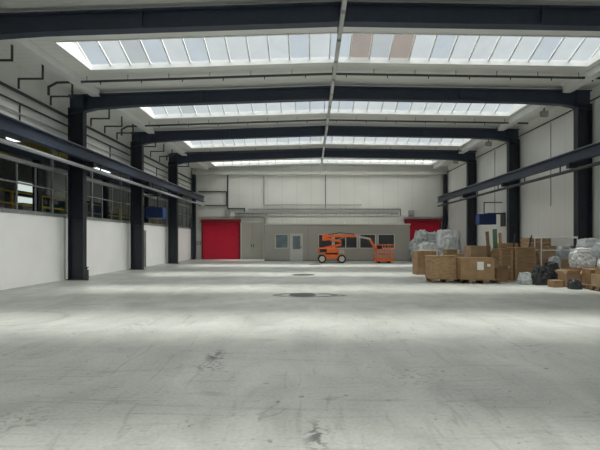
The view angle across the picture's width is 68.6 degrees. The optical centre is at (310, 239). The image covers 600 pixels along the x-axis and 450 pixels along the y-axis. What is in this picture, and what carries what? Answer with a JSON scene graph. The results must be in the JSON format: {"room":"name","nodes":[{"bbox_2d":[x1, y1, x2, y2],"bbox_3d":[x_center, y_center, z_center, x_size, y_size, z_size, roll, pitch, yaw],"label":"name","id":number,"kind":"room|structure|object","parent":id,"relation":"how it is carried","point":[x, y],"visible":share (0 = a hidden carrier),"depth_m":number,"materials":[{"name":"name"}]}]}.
{"room":"factory floor","nodes":[
{"label":"factory floor","id":0,"kind":"room"},
{"bbox_2d":[0,158,45,203],"bbox_3d":[-22.150,-2.500,14.250,0.300,8.200,44.500,0,0,0],"label":"wall","id":1,"kind":"structure","parent":0,"point":[7,168],"depth_m":32.54,"materials":[{"name":"black"}]},
{"bbox_2d":[18,181,31,203],"bbox_3d":[-21.960,-3.100,21.800,0.060,2.600,27.600,0,0,0],"label":"window","id":2,"kind":"structure","parent":1,"relation":"in","point":[21,187],"depth_m":33.68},
{"bbox_2d":[0,132,102,167],"bbox_3d":[-16.050,-6.075,14.250,11.900,0.150,44.500,0,0,0],"label":"ceiling","id":3,"kind":"structure","parent":0,"point":[2,134],"depth_m":26.80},
{"bbox_2d":[3,136,23,141],"bbox_3d":[-15.000,-5.482,24.000,0.200,1.025,4.800,0,0,0],"label":"lamp","id":4,"kind":"object","parent":3,"relation":"hanging from","point":[6,137],"visible":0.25,"depth_m":22.05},
{"bbox_2d":[0,212,191,289],"bbox_3d":[-10.000,0.350,14.250,0.200,2.500,44.500,0,0,0],"label":"wall","id":5,"kind":"structure","parent":0,"point":[33,248],"depth_m":17.25,"materials":[{"name":"white paint"}]},
{"bbox_2d":[0,149,190,227],"bbox_3d":[-10.000,-2.280,14.250,0.100,2.600,44.300,0,0,0],"label":"window","id":6,"kind":"structure","parent":5,"relation":"in","point":[51,168],"depth_m":17.83,"materials":[{"name":"metal"}]},
{"bbox_2d":[0,209,191,228],"bbox_3d":[-10.005,-0.940,14.250,0.270,0.080,44.500,0,0,0],"label":"trim","id":7,"kind":"structure","parent":5,"relation":"on","point":[1,210],"depth_m":17.27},
{"bbox_2d":[144,230,145,266],"bbox_3d":[-9.842,0.515,25.600,0.115,2.170,1.200,0,0,0],"label":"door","id":8,"kind":"structure","parent":5,"relation":"in","point":[144,230],"depth_m":26.07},
{"bbox_2d":[144,195,165,218],"bbox_3d":[-9.170,-1.715,25.415,1.440,1.731,0.690,0,0,0],"label":"heater","id":9,"kind":"object","parent":5,"relation":"attached to","point":[152,212],"visible":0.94,"depth_m":25.10,"materials":[{"name":"blue paint"}]},
{"bbox_2d":[0,54,191,190],"bbox_3d":[-10.000,-5.125,14.250,0.200,2.550,44.500,0,0,0],"label":"wall","id":10,"kind":"structure","parent":0,"point":[9,71],"depth_m":17.12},
{"bbox_2d":[0,93,190,183],"bbox_3d":[-9.820,-4.600,19.050,0.067,0.070,34.100,0,0,0],"label":"pipe","id":11,"kind":"object","parent":10,"relation":"attached to","point":[2,95],"visible":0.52,"depth_m":17.05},
{"bbox_2d":[46,164,446,258],"bbox_3d":[-5.200,-2.500,36.650,33.600,8.200,0.300,0,0,0],"label":"wall","id":12,"kind":"structure","parent":0,"point":[418,193],"depth_m":36.50,"materials":[{"name":"paint"}]},
{"bbox_2d":[199,191,226,205],"bbox_3d":[-8.128,-3.425,36.430,2.344,1.242,0.092,0,0,0],"label":"pipe","id":13,"kind":"object","parent":12,"relation":"attached to","point":[199,191],"visible":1,"depth_m":36.39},
{"bbox_2d":[201,219,240,258],"bbox_3d":[-7.450,-0.050,36.385,3.300,3.300,0.210,0,0,0],"label":"door","id":14,"kind":"structure","parent":12,"relation":"in","point":[220,238],"depth_m":36.42,"materials":[{"name":"metal"}]},
{"bbox_2d":[201,219,240,222],"bbox_3d":[-7.450,-1.575,36.385,3.300,0.250,0.210,0,0,0],"label":"hood","id":15,"kind":"object","parent":14,"relation":"attached to","point":[202,220],"depth_m":36.28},
{"bbox_2d":[227,175,244,211],"bbox_3d":[-6.200,-3.925,36.430,1.497,3.150,0.102,0,0,0],"label":"pipe","id":16,"kind":"object","parent":12,"relation":"attached to","point":[227,175],"visible":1,"depth_m":36.38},
{"bbox_2d":[241,221,263,258],"bbox_3d":[-4.850,0.025,36.435,1.960,3.150,0.110,0,0,0],"label":"door","id":17,"kind":"structure","parent":12,"relation":"in","point":[246,226],"depth_m":36.42,"materials":[{"name":"metal"}]},
{"bbox_2d":[234,213,398,214],"bbox_3d":[0.450,-2.170,36.347,13.500,0.160,0.295,0,0,0],"label":"cable tray","id":18,"kind":"object","parent":12,"relation":"attached to","point":[234,213],"visible":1,"depth_m":36.20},
{"bbox_2d":[192,171,446,258],"bbox_3d":[0.700,-2.025,36.315,20.940,7.250,0.330,0,0,0],"label":"wall frame","id":19,"kind":"object","parent":12,"relation":"attached to","point":[195,172],"visible":0.83,"depth_m":36.20,"materials":[{"name":"blue metal"}]},
{"bbox_2d":[248,209,400,215],"bbox_3d":[1.115,-2.290,36.430,12.629,0.581,0.061,0,0,0],"label":"pipe","id":20,"kind":"object","parent":12,"relation":"attached to","point":[248,209],"visible":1,"depth_m":36.41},
{"bbox_2d":[404,219,441,243],"bbox_3d":[9.250,-0.075,36.385,3.100,3.350,0.210,0,0,0],"label":"door","id":21,"kind":"structure","parent":12,"relation":"in","point":[417,225],"depth_m":36.42,"materials":[{"name":"metal"}]},
{"bbox_2d":[404,219,441,221],"bbox_3d":[9.250,-1.625,36.385,3.100,0.250,0.210,0,0,0],"label":"hood","id":22,"kind":"object","parent":21,"relation":"attached to","point":[405,220],"depth_m":36.28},
{"bbox_2d":[0,259,599,449],"bbox_3d":[-5.200,1.750,14.400,33.600,0.300,44.800,0,0,0],"label":"floor","id":23,"kind":"structure","parent":0,"point":[192,354],"depth_m":5.79,"materials":[{"name":"concrete"}]},
{"bbox_2d":[5,188,49,203],"bbox_3d":[-21.600,-1.025,14.250,0.300,5.250,44.300,0,0,0],"label":"beam","id":24,"kind":"structure","parent":23,"relation":"on","point":[47,200],"depth_m":33.06,"materials":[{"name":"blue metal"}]},
{"bbox_2d":[0,188,161,223],"bbox_3d":[-15.600,-0.217,25.000,6.800,3.635,22.060,0,0,0],"label":"mezzanine","id":25,"kind":"object","parent":23,"relation":"on","point":[11,203],"visible":0.19,"depth_m":20.34,"materials":[{"name":"yellow paint"}]},
{"bbox_2d":[0,186,5,207],"bbox_3d":[-14.400,-1.639,18.500,1.900,1.378,1.900,0,0,0],"label":"storage bin","id":26,"kind":"object","parent":25,"relation":"on","point":[2,193],"visible":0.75,"depth_m":19.25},
{"bbox_2d":[5,203,46,211],"bbox_3d":[-14.400,-1.348,21.500,1.900,0.795,1.900,0,0,0],"label":"storage bin","id":27,"kind":"object","parent":25,"relation":"on","point":[20,207],"visible":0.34,"depth_m":20.66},
{"bbox_2d":[43,204,64,213],"bbox_3d":[-14.400,-1.431,24.500,1.900,0.962,1.900,0,0,0],"label":"storage bin","id":28,"kind":"object","parent":25,"relation":"on","point":[60,206],"visible":0.23,"depth_m":23.60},
{"bbox_2d":[57,201,100,217],"bbox_3d":[-14.400,-1.653,27.500,1.900,1.406,1.900,0,0,0],"label":"storage bin","id":29,"kind":"object","parent":25,"relation":"on","point":[96,209],"visible":0.3,"depth_m":27.44,"materials":[{"name":"blue plastic"}]},
{"bbox_2d":[0,137,167,222],"bbox_3d":[-11.200,-1.025,14.250,0.300,5.250,44.300,0,0,0],"label":"beam","id":30,"kind":"structure","parent":23,"relation":"on","point":[35,158],"depth_m":18.45,"materials":[{"name":"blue metal"}]},
{"bbox_2d":[0,142,67,159],"bbox_3d":[-16.400,-3.925,20.200,10.800,1.050,2.800,0,0,0],"label":"crane","id":31,"kind":"object","parent":30,"relation":"on","point":[29,144],"visible":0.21,"depth_m":19.95,"materials":[{"name":"yellow paint"}]},
{"bbox_2d":[84,267,88,280],"bbox_3d":[-8.900,1.335,17.450,0.160,0.530,0.160,0,0,0],"label":"fire extinguisher","id":32,"kind":"object","parent":23,"relation":"on","point":[86,272],"visible":1,"depth_m":17.39,"materials":[{"name":"black metal"}]},
{"bbox_2d":[0,1,599,39],"bbox_3d":[0.760,-2.280,11.500,21.020,7.760,0.420,0,0,0],"label":"roof beam","id":33,"kind":"structure","parent":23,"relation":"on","point":[13,25],"depth_m":11.49,"materials":[{"name":"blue metal"}]},
{"bbox_2d":[0,81,191,179],"bbox_3d":[-9.780,-4.950,19.050,0.105,0.110,34.100,0,0,0],"label":"pipe","id":34,"kind":"object","parent":33,"relation":"attached to","point":[1,82],"visible":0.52,"depth_m":17.02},
{"bbox_2d":[0,105,191,188],"bbox_3d":[-9.820,-4.250,19.050,0.057,0.060,34.100,0,0,0],"label":"pipe","id":35,"kind":"object","parent":33,"relation":"attached to","point":[0,105],"visible":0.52,"depth_m":17.06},
{"bbox_2d":[0,113,204,205],"bbox_3d":[-8.885,-3.175,14.100,0.430,0.850,44.000,0,0,0],"label":"runway","id":36,"kind":"object","parent":33,"relation":"attached to","point":[9,125],"visible":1,"depth_m":16.81,"materials":[{"name":"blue metal"}]},
{"bbox_2d":[436,141,599,206],"bbox_3d":[10.470,-3.135,14.100,0.360,0.850,44.000,0,0,0],"label":"runway","id":37,"kind":"object","parent":33,"relation":"attached to","point":[569,159],"visible":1,"depth_m":20.49,"materials":[{"name":"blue metal"}]},
{"bbox_2d":[288,293,316,296],"bbox_3d":[-0.250,1.593,12.800,0.840,0.014,0.840,0,0,0],"label":"manhole cover","id":38,"kind":"object","parent":23,"relation":"on","point":[293,294],"visible":1,"depth_m":12.80,"materials":[{"name":"metal"}]},
{"bbox_2d":[167,149,475,263],"bbox_3d":[0.760,-2.280,30.000,21.020,7.760,0.420,0,0,0],"label":"frame","id":39,"kind":"object","parent":23,"relation":"on","point":[469,158],"visible":0.83,"depth_m":29.99,"materials":[{"name":"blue metal"}]},
{"bbox_2d":[129,125,519,269],"bbox_3d":[0.760,-2.280,23.800,21.020,7.760,0.420,0,0,0],"label":"frame","id":40,"kind":"object","parent":23,"relation":"on","point":[511,136],"visible":0.8,"depth_m":23.79,"materials":[{"name":"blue metal"}]},
{"bbox_2d":[66,86,591,279],"bbox_3d":[0.760,-2.280,17.700,21.020,7.760,0.420,0,0,0],"label":"frame","id":41,"kind":"object","parent":23,"relation":"on","point":[578,100],"visible":0.78,"depth_m":17.69,"materials":[{"name":"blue metal"}]},
{"bbox_2d":[264,224,410,260],"bbox_3d":[2.000,0.175,34.995,11.200,2.850,2.910,0,0,0],"label":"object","id":42,"kind":"object","parent":23,"relation":"on","point":[283,242],"visible":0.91,"depth_m":33.60,"materials":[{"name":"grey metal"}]},
{"bbox_2d":[344,221,364,223],"bbox_3d":[3.400,-1.350,34.500,1.500,0.200,0.800,0,0,0],"label":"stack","id":43,"kind":"object","parent":42,"relation":"on","point":[346,222],"visible":0.93,"depth_m":34.10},
{"bbox_2d":[318,232,393,262],"bbox_3d":[3.129,0.527,31.200,5.298,2.146,1.610,0,0,0],"label":"boom lift","id":44,"kind":"object","parent":23,"relation":"on","point":[330,252],"visible":1,"depth_m":30.76,"materials":[{"name":"orange paint"}]},
{"bbox_2d":[373,244,393,260],"bbox_3d":[5.150,0.901,31.200,1.256,1.158,1.456,0,0,0],"label":"basket","id":45,"kind":"object","parent":44,"relation":"on","point":[379,247],"depth_m":30.50,"materials":[{"name":"metal"}]},
{"bbox_2d":[410,229,436,260],"bbox_3d":[8.648,0.393,33.401,2.274,2.414,1.882,0,0,0],"label":"wrapped bundle","id":46,"kind":"object","parent":23,"relation":"on","point":[428,236],"visible":0.43,"depth_m":32.82,"materials":[{"name":"grey plastic"}]},
{"bbox_2d":[412,250,435,274],"bbox_3d":[5.300,1.048,20.600,0.908,1.104,0.700,0,0,-6],"label":"cardboard box","id":47,"kind":"object","parent":23,"relation":"on","point":[418,258],"visible":0.74,"depth_m":20.24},
{"bbox_2d":[417,242,437,254],"bbox_3d":[8.096,0.853,30.622,1.459,1.494,1.290,0,0,0],"label":"wrapped bundle","id":48,"kind":"object","parent":23,"relation":"on","point":[422,246],"visible":0.48,"depth_m":30.21,"materials":[{"name":"white plastic"}]},
{"bbox_2d":[426,278,462,282],"bbox_3d":[5.100,1.528,16.850,1.200,0.144,0.800,0,0,0],"label":"pallet","id":49,"kind":"object","parent":23,"relation":"on","point":[427,279],"visible":0.68,"depth_m":16.46,"materials":[{"name":"brown wood"}]},
{"bbox_2d":[424,255,456,278],"bbox_3d":[4.960,1.024,16.850,1.040,0.865,0.780,0,0,0],"label":"wooden crate","id":50,"kind":"object","parent":49,"relation":"on","point":[436,266],"visible":1,"depth_m":16.49,"materials":[{"name":"brown wood"}]},
{"bbox_2d":[435,229,460,254],"bbox_3d":[9.753,0.394,31.379,1.839,2.412,1.475,0,0,0],"label":"wrapped bundle","id":51,"kind":"object","parent":23,"relation":"on","point":[448,238],"visible":0.52,"depth_m":30.87,"materials":[{"name":"white plastic"}]},
{"bbox_2d":[463,279,500,283],"bbox_3d":[6.360,1.528,16.500,1.200,0.144,0.800,0,0,0],"label":"pallet","id":52,"kind":"object","parent":23,"relation":"on","point":[497,281],"visible":0.71,"depth_m":16.25,"materials":[{"name":"brown wood"}]},
{"bbox_2d":[457,257,494,279],"bbox_3d":[6.100,1.054,16.496,1.248,0.804,0.808,0,0,0],"label":"cardboard box","id":53,"kind":"object","parent":52,"relation":"on","point":[468,268],"visible":0.87,"depth_m":16.10,"materials":[{"name":"cardboard"}]},
{"bbox_2d":[485,231,490,256],"bbox_3d":[7.425,0.625,18.375,0.466,1.970,0.112,0,0,-45],"label":"board","id":54,"kind":"object","parent":23,"relation":"on","point":[487,232],"visible":0.64,"depth_m":18.31,"materials":[{"name":"brown wood"}]},
{"bbox_2d":[492,229,497,249],"bbox_3d":[7.710,0.575,18.375,0.157,2.068,0.429,0,0,36],"label":"board","id":55,"kind":"object","parent":23,"relation":"on","point":[495,244],"visible":0.36,"depth_m":18.29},
{"bbox_2d":[498,233,501,248],"bbox_3d":[7.940,0.650,18.375,0.103,1.916,0.426,0,0,41],"label":"board","id":56,"kind":"object","parent":23,"relation":"on","point":[499,234],"visible":0.36,"depth_m":18.28,"materials":[{"name":"brown wood"}]},
{"bbox_2d":[495,264,509,281],"bbox_3d":[7.280,1.279,17.000,0.667,0.642,0.629,0,0,0],"label":"cardboard box","id":57,"kind":"object","parent":23,"relation":"on","point":[501,271],"visible":0.64,"depth_m":16.75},
{"bbox_2d":[492,249,513,280],"bbox_3d":[7.720,0.978,17.750,0.610,1.245,0.760,0,0,0],"label":"wooden crate","id":58,"kind":"object","parent":23,"relation":"on","point":[502,256],"visible":0.61,"depth_m":17.40,"materials":[{"name":"brown wood"}]},
{"bbox_2d":[498,243,517,248],"bbox_3d":[9.300,0.873,20.900,0.808,1.454,0.600,0,0,-6],"label":"cardboard box","id":59,"kind":"object","parent":23,"relation":"on","point":[504,245],"visible":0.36,"depth_m":20.59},
{"bbox_2d":[506,247,535,280],"bbox_3d":[8.450,0.948,17.750,0.860,1.305,0.760,0,0,0],"label":"wooden crate","id":60,"kind":"object","parent":23,"relation":"on","point":[523,257],"visible":0.59,"depth_m":17.40,"materials":[{"name":"brown wood"}]},
{"bbox_2d":[517,271,532,284],"bbox_3d":[7.754,1.372,15.959,0.450,0.457,0.472,0,0,0],"label":"sack","id":61,"kind":"object","parent":23,"relation":"on","point":[524,278],"visible":1,"depth_m":15.78,"materials":[{"name":"plastic"}]},
{"bbox_2d":[520,238,550,251],"bbox_3d":[10.350,0.748,20.300,1.060,1.705,0.860,0,0,0],"label":"wooden crate","id":62,"kind":"object","parent":23,"relation":"on","point":[537,245],"visible":0.16,"depth_m":19.90,"materials":[{"name":"brown wood"}]},
{"bbox_2d":[531,265,549,284],"bbox_3d":[8.189,1.250,15.741,0.561,0.700,0.557,0,0,0],"label":"sack","id":63,"kind":"object","parent":23,"relation":"on","point":[540,274],"visible":0.94,"depth_m":15.52,"materials":[{"name":"plastic"}]},
{"bbox_2d":[544,261,558,279],"bbox_3d":[8.736,1.184,15.996,0.494,0.832,0.575,0,0,0],"label":"sack","id":64,"kind":"object","parent":23,"relation":"on","point":[551,266],"visible":0.52,"depth_m":15.78,"materials":[{"name":"plastic"}]},
{"bbox_2d":[548,256,561,268],"bbox_3d":[9.119,1.092,16.497,0.448,1.015,0.438,0,0,0],"label":"sack","id":65,"kind":"object","parent":23,"relation":"on","point":[556,259],"visible":0.35,"depth_m":16.34,"materials":[{"name":"plastic"}]},
{"bbox_2d":[548,280,562,287],"bbox_3d":[8.300,1.478,14.950,0.348,0.244,0.340,0,0,-6],"label":"cardboard box","id":66,"kind":"object","parent":23,"relation":"on","point":[551,283],"visible":1,"depth_m":14.79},
{"bbox_2d":[534,236,577,265],"bbox_3d":[9.650,0.730,17.350,1.520,1.740,0.541,0,0,0],"label":"trolley","id":67,"kind":"object","parent":23,"relation":"on","point":[574,236],"visible":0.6,"depth_m":17.09,"materials":[{"name":"metal"}]},
{"bbox_2d":[537,259,548,265],"bbox_3d":[9.300,1.023,17.350,0.558,0.554,0.400,0,0,0],"label":"cardboard box","id":68,"kind":"object","parent":67,"relation":"on","point":[538,260],"visible":0.25,"depth_m":17.15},
{"bbox_2d":[539,249,554,258],"bbox_3d":[9.300,0.548,17.350,0.458,0.384,0.380,0,0,0],"label":"cardboard box","id":69,"kind":"object","parent":68,"relation":"on","point":[545,254],"visible":0.82,"depth_m":17.16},
{"bbox_2d":[561,259,568,268],"bbox_3d":[9.980,1.023,17.350,0.608,0.554,0.400,0,0,0],"label":"cardboard box","id":70,"kind":"object","parent":67,"relation":"on","point":[565,262],"visible":0.1,"depth_m":17.15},
{"bbox_2d":[555,245,571,258],"bbox_3d":[9.977,0.477,17.348,0.590,0.526,0.430,0,0,0],"label":"wrapped bundle","id":71,"kind":"object","parent":70,"relation":"on","point":[561,254],"visible":0.78,"depth_m":17.18,"materials":[{"name":"grey plastic"}]},
{"bbox_2d":[555,269,581,286],"bbox_3d":[8.850,1.309,15.100,0.747,0.582,0.579,0,0,-3],"label":"cardboard box","id":72,"kind":"object","parent":23,"relation":"on","point":[565,275],"visible":0.7,"depth_m":14.88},
{"bbox_2d":[567,279,581,289],"bbox_3d":[8.601,1.430,14.350,0.377,0.340,0.374,0,0,0],"label":"sack","id":73,"kind":"object","parent":23,"relation":"on","point":[574,284],"visible":1,"depth_m":14.21,"materials":[{"name":"plastic"}]},
{"bbox_2d":[582,283,595,288],"bbox_3d":[9.400,1.528,14.550,0.900,0.144,0.600,0,0,0],"label":"pallet","id":74,"kind":"object","parent":23,"relation":"on","point":[584,286],"visible":0.34,"depth_m":14.40,"materials":[{"name":"brown wood"}]},
{"bbox_2d":[582,268,594,284],"bbox_3d":[9.350,1.204,14.550,0.508,0.504,0.450,0,0,0],"label":"cardboard box","id":75,"kind":"object","parent":74,"relation":"on","point":[586,272],"visible":0.7,"depth_m":14.53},
{"bbox_2d":[589,285,599,291],"bbox_3d":[9.500,1.528,13.700,1.200,0.144,0.800,0,0,0],"label":"pallet","id":76,"kind":"object","parent":23,"relation":"on","point":[590,286],"visible":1,"depth_m":13.85,"materials":[{"name":"brown wood"}]},
{"bbox_2d":[591,274,599,286],"bbox_3d":[9.200,1.264,13.700,0.588,0.384,0.600,0,0,0],"label":"cardboard box","id":77,"kind":"object","parent":76,"relation":"on","point":[595,278],"visible":1,"depth_m":13.78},
{"bbox_3d":[5.700,1.528,18.600,1.200,0.144,0.800,0,0,0],"label":"pallet","id":78,"kind":"object","parent":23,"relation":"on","visible":0},
{"bbox_3d":[5.700,1.134,18.600,1.160,0.645,0.810,0,0,0],"label":"wooden crate","id":79,"kind":"object","parent":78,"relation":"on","visible":0},
{"bbox_2d":[441,249,459,255],"bbox_3d":[5.900,0.604,18.600,0.697,0.412,0.529,0,0,0],"label":"cardboard box","id":80,"kind":"object","parent":79,"relation":"on","point":[445,251],"visible":0.62,"depth_m":18.40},
{"bbox_3d":[7.100,1.528,18.900,1.200,0.144,0.800,0,0,0],"label":"pallet","id":81,"kind":"object","parent":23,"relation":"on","visible":0},
{"bbox_3d":[7.100,1.104,18.900,1.110,0.705,0.810,0,0,0],"label":"wooden crate","id":82,"kind":"object","parent":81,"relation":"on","visible":0},
{"bbox_2d":[465,246,490,256],"bbox_3d":[7.150,0.498,18.900,0.858,0.504,0.700,0,0,-2],"label":"cardboard box","id":83,"kind":"object","parent":82,"relation":"on","point":[470,251],"visible":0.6,"depth_m":18.55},
{"bbox_3d":[9.800,1.528,15.500,1.200,0.144,0.800,0,0,0],"label":"pallet","id":84,"kind":"object","parent":23,"relation":"on","visible":0},
{"bbox_2d":[568,267,594,281],"bbox_3d":[9.550,1.204,15.500,0.688,0.504,0.600,0,0,0],"label":"cardboard box","id":85,"kind":"object","parent":84,"relation":"on","point":[571,268],"visible":0.27,"depth_m":15.29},
{"bbox_2d":[569,247,595,266],"bbox_3d":[9.545,0.594,15.499,0.732,0.712,0.628,0,0,0],"label":"wrapped bundle","id":86,"kind":"object","parent":85,"relation":"on","point":[580,256],"visible":1,"depth_m":15.26,"materials":[{"name":"white plastic"}]},
{"bbox_3d":[10.170,1.204,15.500,0.468,0.504,0.600,0,0,0],"label":"cardboard box","id":87,"kind":"object","parent":84,"relation":"on","visible":0},
{"bbox_2d":[591,242,599,266],"bbox_3d":[10.206,0.512,15.492,0.493,0.877,0.591,0,0,0],"label":"wrapped bundle","id":88,"kind":"object","parent":87,"relation":"on","point":[596,246],"visible":0.52,"depth_m":15.39,"materials":[{"name":"grey plastic"}]},
{"bbox_3d":[10.600,1.528,16.750,1.000,0.144,0.800,0,0,0],"label":"pallet","id":89,"kind":"object","parent":23,"relation":"on","visible":0},
{"bbox_3d":[10.600,1.054,16.750,0.908,0.804,0.700,0,0,0],"label":"cardboard box","id":90,"kind":"object","parent":89,"relation":"on","visible":0},
{"bbox_2d":[575,238,599,247],"bbox_3d":[10.613,0.282,16.751,0.904,0.737,0.718,0,0,0],"label":"wrapped bundle","id":91,"kind":"object","parent":90,"relation":"on","point":[586,242],"visible":0.47,"depth_m":16.50,"materials":[{"name":"white plastic"}]},
{"bbox_2d":[0,0,599,167],"bbox_3d":[0.700,-6.166,14.350,21.600,0.468,44.700,0,0,0],"label":"ceiling","id":92,"kind":"structure","parent":0,"point":[47,44],"depth_m":16.38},
{"bbox_2d":[0,44,12,61],"bbox_3d":[-9.300,-5.495,13.100,0.868,0.950,0.071,0,0,0],"label":"pipe","id":93,"kind":"object","parent":92,"relation":"attached to","point":[11,59],"visible":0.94,"depth_m":13.07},
{"bbox_2d":[17,65,43,88],"bbox_3d":[-9.300,-5.495,14.600,0.868,0.950,0.071,0,0,0],"label":"pipe","id":94,"kind":"object","parent":92,"relation":"attached to","point":[42,78],"visible":0.97,"depth_m":14.57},
{"bbox_2d":[6,38,99,96],"bbox_3d":[-8.550,-5.834,14.600,0.340,0.270,5.800,0,0,0],"label":"duct","id":95,"kind":"object","parent":92,"relation":"attached to","point":[25,45],"visible":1,"depth_m":14.45,"materials":[{"name":"metal"}]},
{"bbox_2d":[50,83,72,105],"bbox_3d":[-9.300,-5.495,16.400,0.868,0.950,0.071,0,0,0],"label":"pipe","id":96,"kind":"object","parent":92,"relation":"attached to","point":[71,83],"visible":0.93,"depth_m":16.37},
{"bbox_2d":[90,109,109,125],"bbox_3d":[-9.300,-5.495,19.400,0.868,0.950,0.071,0,0,0],"label":"pipe","id":97,"kind":"object","parent":92,"relation":"attached to","point":[108,109],"visible":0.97,"depth_m":19.37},
{"bbox_2d":[104,116,122,132],"bbox_3d":[-9.300,-5.495,20.700,0.868,0.950,0.071,0,0,0],"label":"pipe","id":98,"kind":"object","parent":92,"relation":"attached to","point":[121,116],"visible":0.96,"depth_m":20.67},
{"bbox_2d":[116,123,133,139],"bbox_3d":[-9.300,-5.495,22.000,0.868,0.950,0.071,0,0,0],"label":"pipe","id":99,"kind":"object","parent":92,"relation":"attached to","point":[132,132],"visible":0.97,"depth_m":21.98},
{"bbox_2d":[111,108,154,133],"bbox_3d":[-8.550,-5.834,20.750,0.340,0.270,5.700,0,0,0],"label":"duct","id":100,"kind":"object","parent":92,"relation":"attached to","point":[123,112],"visible":0.64,"depth_m":21.09,"materials":[{"name":"metal"}]},
{"bbox_2d":[163,142,186,155],"bbox_3d":[-8.550,-5.834,26.900,0.340,0.270,5.800,0,0,0],"label":"duct","id":101,"kind":"object","parent":92,"relation":"attached to","point":[172,145],"visible":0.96,"depth_m":27.71,"materials":[{"name":"metal"}]},
{"bbox_2d":[194,162,207,169],"bbox_3d":[-8.550,-5.834,33.100,0.340,0.270,5.800,0,0,0],"label":"duct","id":102,"kind":"object","parent":92,"relation":"attached to","point":[200,164],"visible":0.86,"depth_m":34.12,"materials":[{"name":"metal"}]},
{"bbox_2d":[166,146,475,159],"bbox_3d":[0.677,-5.790,29.300,20.647,0.980,0.092,0,0,0],"label":"ceiling pipe","id":103,"kind":"object","parent":92,"relation":"hanging from","point":[345,148],"visible":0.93,"depth_m":29.27,"materials":[{"name":"metal"}]},
{"bbox_2d":[47,71,599,95],"bbox_3d":[0.677,-5.790,16.100,20.647,0.980,0.092,0,0,0],"label":"ceiling pipe","id":104,"kind":"object","parent":92,"relation":"hanging from","point":[304,74],"visible":0.9,"depth_m":16.06,"materials":[{"name":"metal"}]},
{"bbox_2d":[210,158,437,165],"bbox_3d":[1.000,-6.439,34.800,17.560,0.943,1.850,0,0,0],"label":"window","id":105,"kind":"structure","parent":92,"relation":"attached to","point":[289,161],"depth_m":35.66,"materials":[{"name":"clear glass"}]},
{"bbox_2d":[121,117,527,135],"bbox_3d":[0.677,-5.790,22.300,20.647,0.980,0.092,0,0,0],"label":"ceiling pipe","id":106,"kind":"object","parent":92,"relation":"hanging from","point":[336,120],"visible":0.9,"depth_m":22.26,"materials":[{"name":"metal"}]},
{"bbox_2d":[54,32,599,70],"bbox_3d":[1.000,-6.439,14.400,17.560,0.943,2.250,0,0,0],"label":"window","id":107,"kind":"structure","parent":92,"relation":"attached to","point":[319,47],"depth_m":15.05,"materials":[{"name":"clear glass"}]},
{"bbox_2d":[183,136,471,147],"bbox_3d":[1.000,-6.439,27.350,17.560,0.943,2.550,0,0,0],"label":"window","id":108,"kind":"structure","parent":92,"relation":"attached to","point":[330,139],"depth_m":28.46,"materials":[{"name":"clear glass"}]},
{"bbox_2d":[138,101,527,118],"bbox_3d":[1.000,-6.439,20.550,17.560,0.943,2.350,0,0,0],"label":"window","id":109,"kind":"structure","parent":92,"relation":"attached to","point":[314,107],"depth_m":21.50,"materials":[{"name":"clear glass"}]},
{"bbox_2d":[320,0,346,172],"bbox_3d":[0.780,-5.885,19.550,0.120,0.790,33.100,0,0,0],"label":"pipe","id":110,"kind":"object","parent":92,"relation":"hanging from","point":[344,2],"visible":0.91,"depth_m":13.79,"materials":[{"name":"metal"}]},
{"bbox_2d":[433,160,450,168],"bbox_3d":[10.150,-5.983,33.100,0.340,0.270,5.800,0,0,0],"label":"duct","id":111,"kind":"object","parent":92,"relation":"attached to","point":[442,162],"visible":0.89,"depth_m":34.17,"materials":[{"name":"metal"}]},
{"bbox_2d":[458,139,486,153],"bbox_3d":[10.150,-5.983,26.900,0.340,0.270,5.800,0,0,0],"label":"duct","id":112,"kind":"object","parent":92,"relation":"attached to","point":[476,142],"visible":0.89,"depth_m":27.57,"materials":[{"name":"metal"}]},
{"bbox_2d":[497,105,547,130],"bbox_3d":[10.150,-5.983,20.750,0.340,0.270,5.700,0,0,0],"label":"duct","id":113,"kind":"object","parent":92,"relation":"attached to","point":[532,109],"visible":0.64,"depth_m":21.02,"materials":[{"name":"metal"}]},
{"bbox_2d":[540,108,548,116],"bbox_3d":[10.700,-5.886,20.192,0.320,0.450,0.215,0,0,0],"label":"floodlight","id":114,"kind":"object","parent":92,"relation":"attached to","point":[543,113],"visible":0.97,"depth_m":20.10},
{"bbox_2d":[540,111,548,116],"bbox_3d":[10.700,-5.786,20.192,0.320,0.250,0.215,0,0,0],"label":"lamp","id":115,"kind":"object","parent":114,"relation":"attached to","point":[542,113],"depth_m":20.10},
{"bbox_2d":[562,64,599,92],"bbox_3d":[10.150,-5.983,14.600,0.340,0.270,5.800,0,0,0],"label":"duct","id":116,"kind":"object","parent":92,"relation":"attached to","point":[593,73],"visible":1,"depth_m":16.29,"materials":[{"name":"metal"}]},
{"bbox_2d":[447,84,599,252],"bbox_3d":[11.450,-2.400,14.250,0.300,8.000,44.500,0,0,0],"label":"wall","id":117,"kind":"structure","parent":0,"point":[538,218],"depth_m":21.95,"materials":[{"name":"paint"}]},
{"bbox_2d":[476,202,505,226],"bbox_3d":[10.520,-1.515,25.815,1.540,1.431,0.690,0,0,0],"label":"heater","id":118,"kind":"object","parent":117,"relation":"attached to","point":[486,218],"visible":1,"depth_m":25.50,"materials":[{"name":"blue paint"}]},
{"bbox_2d":[494,150,494,212],"bbox_3d":[11.280,-3.550,27.000,0.038,3.900,0.040,0,0,0],"label":"conduit","id":119,"kind":"object","parent":117,"relation":"attached to","point":[494,150],"visible":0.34,"depth_m":27.00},
{"bbox_2d":[448,96,599,171],"bbox_3d":[11.260,-5.600,19.050,0.057,0.060,34.100,0,0,0],"label":"pipe","id":120,"kind":"object","parent":117,"relation":"attached to","point":[598,96],"visible":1,"depth_m":21.83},
{"bbox_2d":[550,123,550,205],"bbox_3d":[11.280,-3.550,20.700,0.038,3.900,0.040,0,0,0],"label":"conduit","id":121,"kind":"object","parent":117,"relation":"attached to","point":[550,123],"visible":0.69,"depth_m":20.69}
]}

